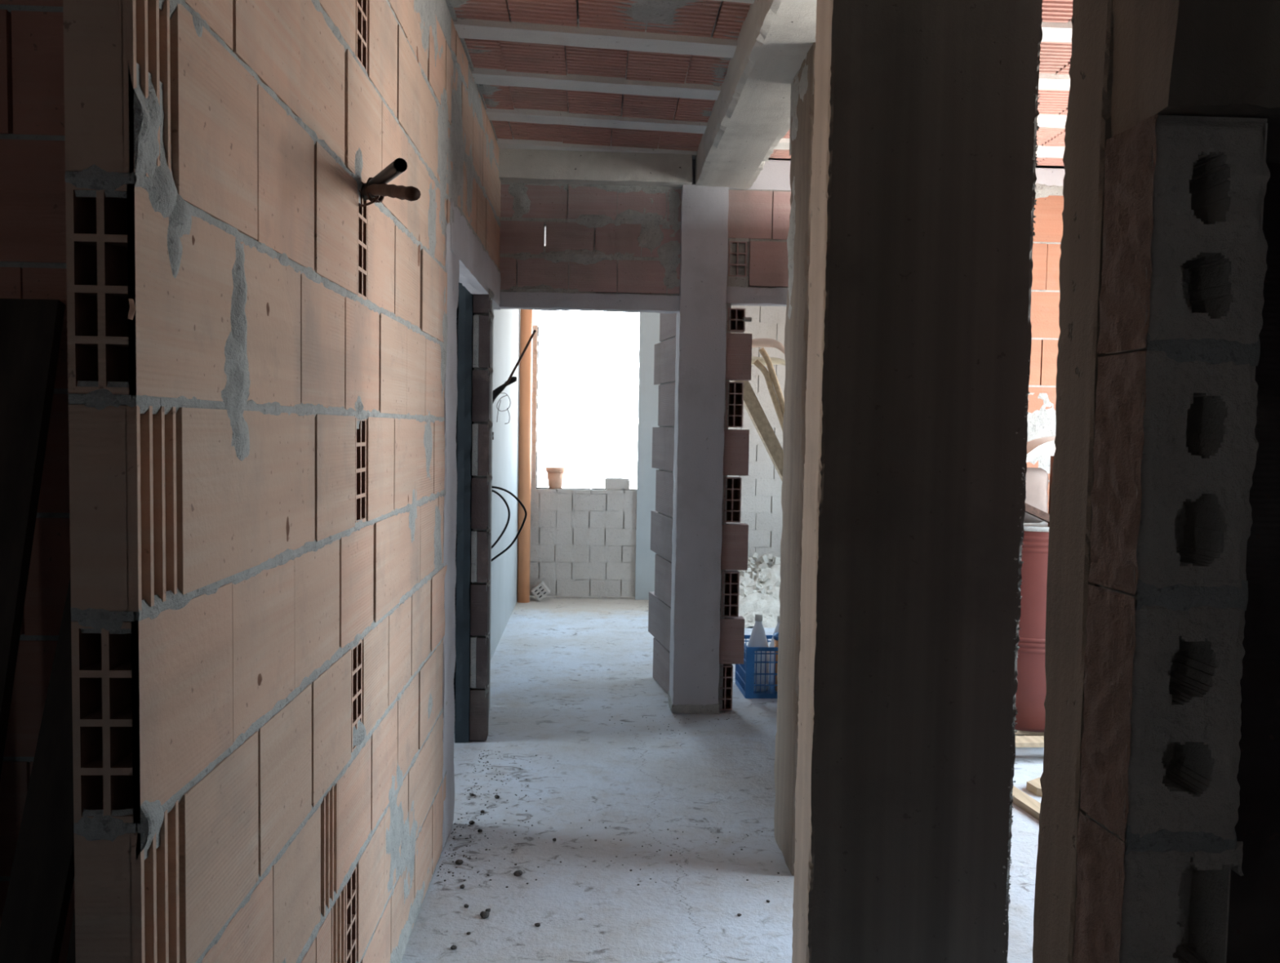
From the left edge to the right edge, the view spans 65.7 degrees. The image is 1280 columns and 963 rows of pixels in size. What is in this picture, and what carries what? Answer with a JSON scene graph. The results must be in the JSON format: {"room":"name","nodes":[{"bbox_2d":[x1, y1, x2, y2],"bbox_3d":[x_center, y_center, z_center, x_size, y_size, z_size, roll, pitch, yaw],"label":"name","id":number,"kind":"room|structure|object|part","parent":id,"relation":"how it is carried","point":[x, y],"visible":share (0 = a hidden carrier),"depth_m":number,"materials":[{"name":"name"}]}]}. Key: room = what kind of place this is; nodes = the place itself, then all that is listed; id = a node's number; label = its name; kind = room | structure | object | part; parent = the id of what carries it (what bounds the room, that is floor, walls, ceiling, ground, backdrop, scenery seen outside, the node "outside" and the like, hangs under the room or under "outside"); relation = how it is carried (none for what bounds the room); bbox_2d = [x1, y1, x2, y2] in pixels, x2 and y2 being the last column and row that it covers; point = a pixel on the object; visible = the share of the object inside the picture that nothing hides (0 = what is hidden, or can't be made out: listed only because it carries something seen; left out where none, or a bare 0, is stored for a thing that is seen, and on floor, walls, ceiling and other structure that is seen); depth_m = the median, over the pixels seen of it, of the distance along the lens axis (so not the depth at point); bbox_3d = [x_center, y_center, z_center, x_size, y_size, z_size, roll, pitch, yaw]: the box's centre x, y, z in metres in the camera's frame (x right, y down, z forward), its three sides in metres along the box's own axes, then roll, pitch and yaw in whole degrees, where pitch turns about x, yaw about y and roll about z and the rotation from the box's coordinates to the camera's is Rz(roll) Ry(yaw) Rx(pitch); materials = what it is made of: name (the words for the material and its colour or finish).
{"room":"building construction site","nodes":[
{"label":"building construction site","id":0,"kind":"room"},
{"bbox_2d":[0,0,75,962],"bbox_3d":[-1.581,-0.113,2.155,1.640,3.007,0.123,1,3,-3],"label":"wall","id":1,"kind":"structure","parent":0,"point":[33,209],"depth_m":2.09,"materials":[{"name":"brown brick"}]},
{"bbox_2d":[62,0,501,962],"bbox_3d":[-0.725,-0.207,3.319,0.097,3.202,4.292,1,3,-2],"label":"wall","id":2,"kind":"structure","parent":0,"point":[257,351],"depth_m":1.65,"materials":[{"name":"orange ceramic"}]},
{"bbox_2d":[359,158,420,206],"bbox_3d":[-0.529,-0.607,2.083,0.055,0.170,0.681,0,3,-25],"label":"stub","id":3,"kind":"object","parent":2,"relation":"attached to","point":[375,186],"visible":0.96,"depth_m":2.00,"materials":[{"name":"black plastic"}]},
{"bbox_2d":[453,296,458,733],"bbox_3d":[-2.301,-0.186,3.654,2.940,3.030,2.680,1,3,-3],"label":"wall","id":4,"kind":"structure","parent":0,"point":[457,315],"depth_m":4.99,"materials":[{"name":"concrete"}]},
{"bbox_2d":[453,282,493,742],"bbox_3d":[-0.861,-0.238,5.130,0.253,3.030,0.660,1,3,-3],"label":"wall","id":5,"kind":"structure","parent":0,"point":[474,424],"depth_m":4.85,"materials":[{"name":"brick"}]},
{"bbox_2d":[490,309,519,659],"bbox_3d":[0.664,-0.336,7.301,3.600,3.050,3.540,1,3,-3],"label":"wall","id":6,"kind":"structure","parent":0,"point":[506,323],"depth_m":7.48,"materials":[{"name":"white paint"}]},
{"bbox_2d":[491,489,510,548],"bbox_3d":[-0.872,0.245,5.948,0.188,0.421,0.013,1,3,-3],"label":"cable loop","id":7,"kind":"object","parent":6,"relation":"attached to","point":[493,491],"visible":0.7,"depth_m":5.95,"materials":[{"name":"black plastic"}]},
{"bbox_2d":[493,376,516,424],"bbox_3d":[-0.889,-0.524,6.381,0.199,0.310,0.050,0,3,-22],"label":"bundle","id":8,"kind":"object","parent":6,"relation":"attached to","point":[499,390],"visible":0.82,"depth_m":6.37,"materials":[{"name":"black plastic"}]},
{"bbox_2d":[505,329,536,385],"bbox_3d":[-0.767,-0.800,6.392,0.203,0.365,0.019,0,3,-24],"label":"rod","id":9,"kind":"object","parent":8,"relation":"attached to","point":[535,331],"visible":1,"depth_m":6.38,"materials":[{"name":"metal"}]},
{"bbox_2d":[491,486,527,561],"bbox_3d":[-0.818,0.279,5.892,0.292,0.504,0.013,1,3,-3],"label":"cable loop","id":10,"kind":"object","parent":6,"relation":"attached to","point":[495,487],"visible":0.77,"depth_m":5.89,"materials":[{"name":"black plastic"}]},
{"bbox_2d":[517,309,533,603],"bbox_3d":[-1.019,-0.429,8.812,0.132,3.020,0.132,1,3,-3],"label":"drain pipe","id":11,"kind":"object","parent":6,"relation":"attached to","point":[526,315],"visible":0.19,"depth_m":8.78,"materials":[{"name":"orange plastic"}]},
{"bbox_2d":[498,148,692,313],"bbox_3d":[-0.231,-1.359,5.350,1.201,0.859,0.204,1,3,-3],"label":"wall","id":12,"kind":"structure","parent":0,"point":[611,220],"depth_m":5.34,"materials":[{"name":"red brick"}]},
{"bbox_2d":[529,306,786,599],"bbox_3d":[0.554,-0.436,9.159,3.450,3.050,0.252,1,3,-3],"label":"wall","id":13,"kind":"structure","parent":0,"point":[585,542],"depth_m":9.07,"materials":[{"name":"white paint"}]},
{"bbox_2d":[546,466,564,488],"bbox_3d":[-0.777,-0.033,9.105,0.176,0.197,0.175,1,3,-3],"label":"flower pot","id":14,"kind":"object","parent":13,"relation":"on","point":[555,474],"visible":1,"depth_m":9.05,"materials":[{"name":"ceramic"}]},
{"bbox_2d":[604,477,630,489],"bbox_3d":[-0.209,0.021,9.144,0.232,0.108,0.144,1,3,-3],"label":"block offcut","id":15,"kind":"object","parent":13,"relation":"on","point":[611,483],"visible":1,"depth_m":9.07,"materials":[{"name":"white concrete"}]},
{"bbox_2d":[648,313,676,693],"bbox_3d":[0.184,0.100,5.994,0.092,2.300,0.725,0,3,-12],"label":"wall","id":16,"kind":"structure","parent":0,"point":[664,352],"depth_m":5.98,"materials":[{"name":"grey brick"}]},
{"bbox_2d":[401,595,1044,962],"bbox_3d":[-0.287,1.342,4.118,7.050,0.001,10.700,1,3,-3],"label":"floor","id":17,"kind":"structure","parent":0,"point":[562,668],"depth_m":3.94,"materials":[{"name":"concrete"}]},
{"bbox_2d":[0,298,65,778],"bbox_3d":[-1.258,0.544,1.844,0.122,1.806,0.469,1,3,2],"label":"leaning board","id":18,"kind":"object","parent":17,"relation":"on","point":[31,330],"visible":1,"depth_m":1.95,"materials":[{"name":"black wood"}]},
{"bbox_2d":[0,579,74,962],"bbox_3d":[-1.080,0.590,1.839,0.104,1.722,0.531,2,3,13],"label":"leaning board","id":19,"kind":"object","parent":17,"relation":"on","point":[34,916],"visible":0.33,"depth_m":1.81,"materials":[{"name":"brown wood"}]},
{"bbox_2d":[450,945,457,949],"bbox_3d":[-0.557,1.393,2.967,0.019,0.010,0.018,0,3,-18],"label":"chip","id":20,"kind":"object","parent":17,"relation":"on","point":[453,947],"visible":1,"depth_m":2.96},
{"bbox_2d":[455,859,463,864],"bbox_3d":[-0.646,1.359,3.542,0.030,0.014,0.026,1,3,0],"label":"chip","id":21,"kind":"object","parent":17,"relation":"on","point":[458,861],"visible":1,"depth_m":3.54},
{"bbox_2d":[480,911,488,919],"bbox_3d":[-0.495,1.380,3.164,0.030,0.016,0.034,0,3,-25],"label":"chip","id":22,"kind":"object","parent":17,"relation":"on","point":[484,915],"visible":1,"depth_m":3.15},
{"bbox_2d":[513,870,522,876],"bbox_3d":[-0.424,1.366,3.462,0.031,0.015,0.028,-2,4,-41],"label":"chip","id":23,"kind":"object","parent":17,"relation":"on","point":[518,873],"visible":1,"depth_m":3.45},
{"bbox_2d":[531,581,550,600],"bbox_3d":[-0.896,0.988,8.968,0.169,0.169,0.130,1,3,-3],"label":"brick","id":24,"kind":"object","parent":17,"relation":"on","point":[540,590],"visible":1,"depth_m":8.91,"materials":[{"name":"grey ceramic"}]},
{"bbox_2d":[436,715,779,888],"bbox_3d":[-0.091,1.329,4.403,1.332,0.002,2.043,1,3,-3],"label":"grit","id":25,"kind":"object","parent":17,"relation":"on","point":[464,855],"visible":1,"depth_m":3.86,"materials":[{"name":"grey gravel"}]},
{"bbox_2d":[667,183,728,714],"bbox_3d":[0.322,-0.162,5.514,0.270,2.885,0.269,1,3,-3],"label":"concrete pillar","id":26,"kind":"structure","parent":17,"relation":"on","point":[701,317],"depth_m":5.39,"materials":[{"name":"grey concrete"}]},
{"bbox_2d":[734,635,777,698],"bbox_3d":[0.842,1.112,5.979,0.486,0.302,0.359,1,3,-3],"label":"plastic crate","id":27,"kind":"object","parent":17,"relation":"on","point":[744,673],"visible":0.32,"depth_m":5.80,"materials":[{"name":"blue plastic"}]},
{"bbox_3d":[0.611,1.109,5.966,0.011,0.302,0.356,1,3,-4],"label":"panel","id":28,"kind":"part","parent":27,"relation":"part of","materials":[{"name":"blue plastic"}]},
{"bbox_3d":[0.829,1.103,6.149,0.476,0.302,0.011,1,3,-3],"label":"panel","id":29,"kind":"part","parent":27,"relation":"part of","materials":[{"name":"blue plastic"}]},
{"bbox_2d":[747,613,768,691],"bbox_3d":[0.706,1.018,5.936,0.136,0.448,0.135,1,3,-3],"label":"bottle","id":30,"kind":"object","parent":27,"relation":"on","point":[757,638],"visible":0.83,"depth_m":5.89,"materials":[{"name":"white plastic"}]},
{"bbox_3d":[0.855,1.121,5.810,0.476,0.302,0.016,1,3,-3],"label":"panel","id":31,"kind":"part","parent":27,"relation":"part of","materials":[{"name":"blue plastic"}]},
{"bbox_2d":[768,615,780,684],"bbox_3d":[0.856,1.028,6.070,0.130,0.418,0.129,1,3,-3],"label":"bottle","id":32,"kind":"object","parent":27,"relation":"on","point":[776,629],"visible":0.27,"depth_m":6.04,"materials":[{"name":"white plastic"}]},
{"bbox_2d":[773,632,778,691],"bbox_3d":[0.880,1.079,5.906,0.182,0.335,0.182,1,3,-3],"label":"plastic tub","id":33,"kind":"object","parent":27,"relation":"on","point":[775,636],"visible":0.14,"depth_m":5.88,"materials":[{"name":"white plastic"}]},
{"bbox_2d":[731,380,783,480],"bbox_3d":[1.093,0.072,6.971,1.263,2.265,0.100,1,3,-3],"label":"timber beam","id":34,"kind":"structure","parent":17,"relation":"on","point":[751,403],"depth_m":6.89,"materials":[{"name":"beige wood"}]},
{"bbox_2d":[737,552,780,628],"bbox_3d":[1.140,0.924,8.507,1.200,0.487,1.270,1,3,-3],"label":"rubble","id":35,"kind":"object","parent":17,"relation":"on","point":[759,585],"visible":0.26,"depth_m":8.50,"materials":[{"name":"white stone"}]},
{"bbox_2d":[751,338,784,354],"bbox_3d":[0.954,0.064,7.265,0.907,2.207,0.064,1,3,-3],"label":"tube","id":36,"kind":"object","parent":17,"relation":"on","point":[756,343],"visible":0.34,"depth_m":7.18,"materials":[{"name":"plastic"}]},
{"bbox_2d":[753,359,783,431],"bbox_3d":[1.222,0.147,7.342,0.819,2.074,0.044,1,3,-3],"label":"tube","id":37,"kind":"object","parent":17,"relation":"on","point":[757,363],"visible":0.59,"depth_m":7.27,"materials":[{"name":"beige plastic"}]},
{"bbox_2d":[751,356,785,365],"bbox_3d":[0.995,0.110,7.490,0.952,2.093,0.064,1,3,-3],"label":"tube","id":38,"kind":"object","parent":17,"relation":"on","point":[775,361],"visible":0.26,"depth_m":7.41,"materials":[{"name":"beige plastic"}]},
{"bbox_2d":[758,347,784,415],"bbox_3d":[1.278,0.102,7.342,0.857,2.165,0.044,1,3,-3],"label":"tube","id":39,"kind":"object","parent":17,"relation":"on","point":[763,353],"visible":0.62,"depth_m":7.27,"materials":[{"name":"beige plastic"}]},
{"bbox_2d":[773,42,815,875],"bbox_3d":[0.766,-0.065,3.619,0.464,2.904,0.407,1,3,-3],"label":"concrete column","id":40,"kind":"structure","parent":17,"relation":"on","point":[802,86],"depth_m":3.55,"materials":[{"name":"grey concrete"}]},
{"bbox_2d":[791,0,1042,962],"bbox_3d":[0.689,-0.083,2.504,0.519,3.055,0.197,1,3,-3],"label":"concrete column","id":41,"kind":"structure","parent":17,"relation":"on","point":[924,178],"depth_m":2.42,"materials":[{"name":"grey concrete"}]},
{"bbox_2d":[1012,786,1040,820],"bbox_3d":[1.624,1.354,4.216,0.070,0.030,0.747,0,3,-10],"label":"plank","id":42,"kind":"object","parent":17,"relation":"on","point":[1029,805],"visible":0.29,"depth_m":4.16,"materials":[{"name":"beige wood"}]},
{"bbox_2d":[1014,729,1044,747],"bbox_3d":[2.001,1.274,5.192,1.000,0.100,0.910,1,3,-3],"label":"pallet","id":43,"kind":"object","parent":17,"relation":"on","point":[1032,740],"visible":0.02,"depth_m":4.78,"materials":[{"name":"beige wood"}]},
{"bbox_2d":[1014,520,1048,732],"bbox_3d":[2.011,0.716,5.163,0.620,1.018,0.620,1,3,-3],"label":"drum","id":44,"kind":"object","parent":43,"relation":"on","point":[1030,695],"visible":0.23,"depth_m":4.88,"materials":[{"name":"red paint"}]},
{"bbox_2d":[1023,467,1048,523],"bbox_3d":[1.869,0.068,5.042,0.393,0.279,0.184,1,3,-3],"label":"sack","id":45,"kind":"object","parent":44,"relation":"on","point":[1037,482],"visible":0.24,"depth_m":4.96,"materials":[{"name":"plastic"}]},
{"bbox_2d":[1026,435,1055,462],"bbox_3d":[1.944,-0.134,4.874,0.323,0.188,0.160,1,3,-3],"label":"trough","id":46,"kind":"object","parent":45,"relation":"on","point":[1037,447],"visible":0.45,"depth_m":4.79,"materials":[{"name":"white plastic"}]},
{"bbox_3d":[2.019,0.219,5.137,0.620,0.024,0.620,1,3,-3],"label":"drum lid","id":47,"kind":"part","parent":44,"relation":"part of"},
{"bbox_2d":[1025,502,1049,523],"bbox_3d":[1.953,0.154,4.890,0.216,0.134,0.060,1,3,-3],"label":"batten","id":48,"kind":"object","parent":44,"relation":"on","point":[1029,509],"visible":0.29,"depth_m":4.86,"materials":[{"name":"wood"}]},
{"bbox_2d":[1048,456,1053,527],"bbox_3d":[2.151,0.052,5.004,0.160,0.360,0.040,1,3,-3],"label":"board","id":49,"kind":"object","parent":44,"relation":"on","point":[1051,457],"visible":0.14,"depth_m":5.01,"materials":[{"name":"brown wood"}]},
{"bbox_2d":[1026,777,1042,796],"bbox_3d":[1.781,1.347,4.360,0.153,0.035,0.179,2,3,23],"label":"timber offcut","id":50,"kind":"object","parent":17,"relation":"on","point":[1033,786],"visible":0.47,"depth_m":4.35,"materials":[{"name":"beige wood"}]},
{"bbox_2d":[445,0,1072,245],"bbox_3d":[-0.232,-1.760,3.905,7.050,0.182,10.600,1,3,-3],"label":"ceiling","id":51,"kind":"structure","parent":0,"point":[620,76],"depth_m":4.08,"materials":[{"name":"brick"}]},
{"bbox_2d":[694,0,816,189],"bbox_3d":[0.546,-1.566,3.209,0.310,0.195,4.322,1,3,-3],"label":"ceiling beam","id":52,"kind":"structure","parent":51,"relation":"attached to","point":[750,115],"depth_m":3.91,"materials":[{"name":"concrete"}]},
{"bbox_2d":[692,156,1065,711],"bbox_3d":[1.746,-0.231,5.546,3.000,3.060,0.152,1,3,-3],"label":"wall","id":53,"kind":"structure","parent":0,"point":[757,275],"depth_m":5.45,"materials":[{"name":"red ceramic"}]},
{"bbox_2d":[1226,162,1279,962],"bbox_3d":[1.817,-0.115,3.361,2.660,3.060,4.170,1,3,-3],"label":"wall","id":54,"kind":"structure","parent":0,"point":[1254,911],"depth_m":1.24,"materials":[{"name":"brick"}]},
{"bbox_2d":[1032,0,1279,962],"bbox_3d":[0.780,-0.012,1.131,0.546,3.055,0.228,1,3,-3],"label":"wall","id":55,"kind":"structure","parent":54,"relation":"attached to","point":[1172,126],"depth_m":1.05,"materials":[{"name":"concrete"}]}
]}

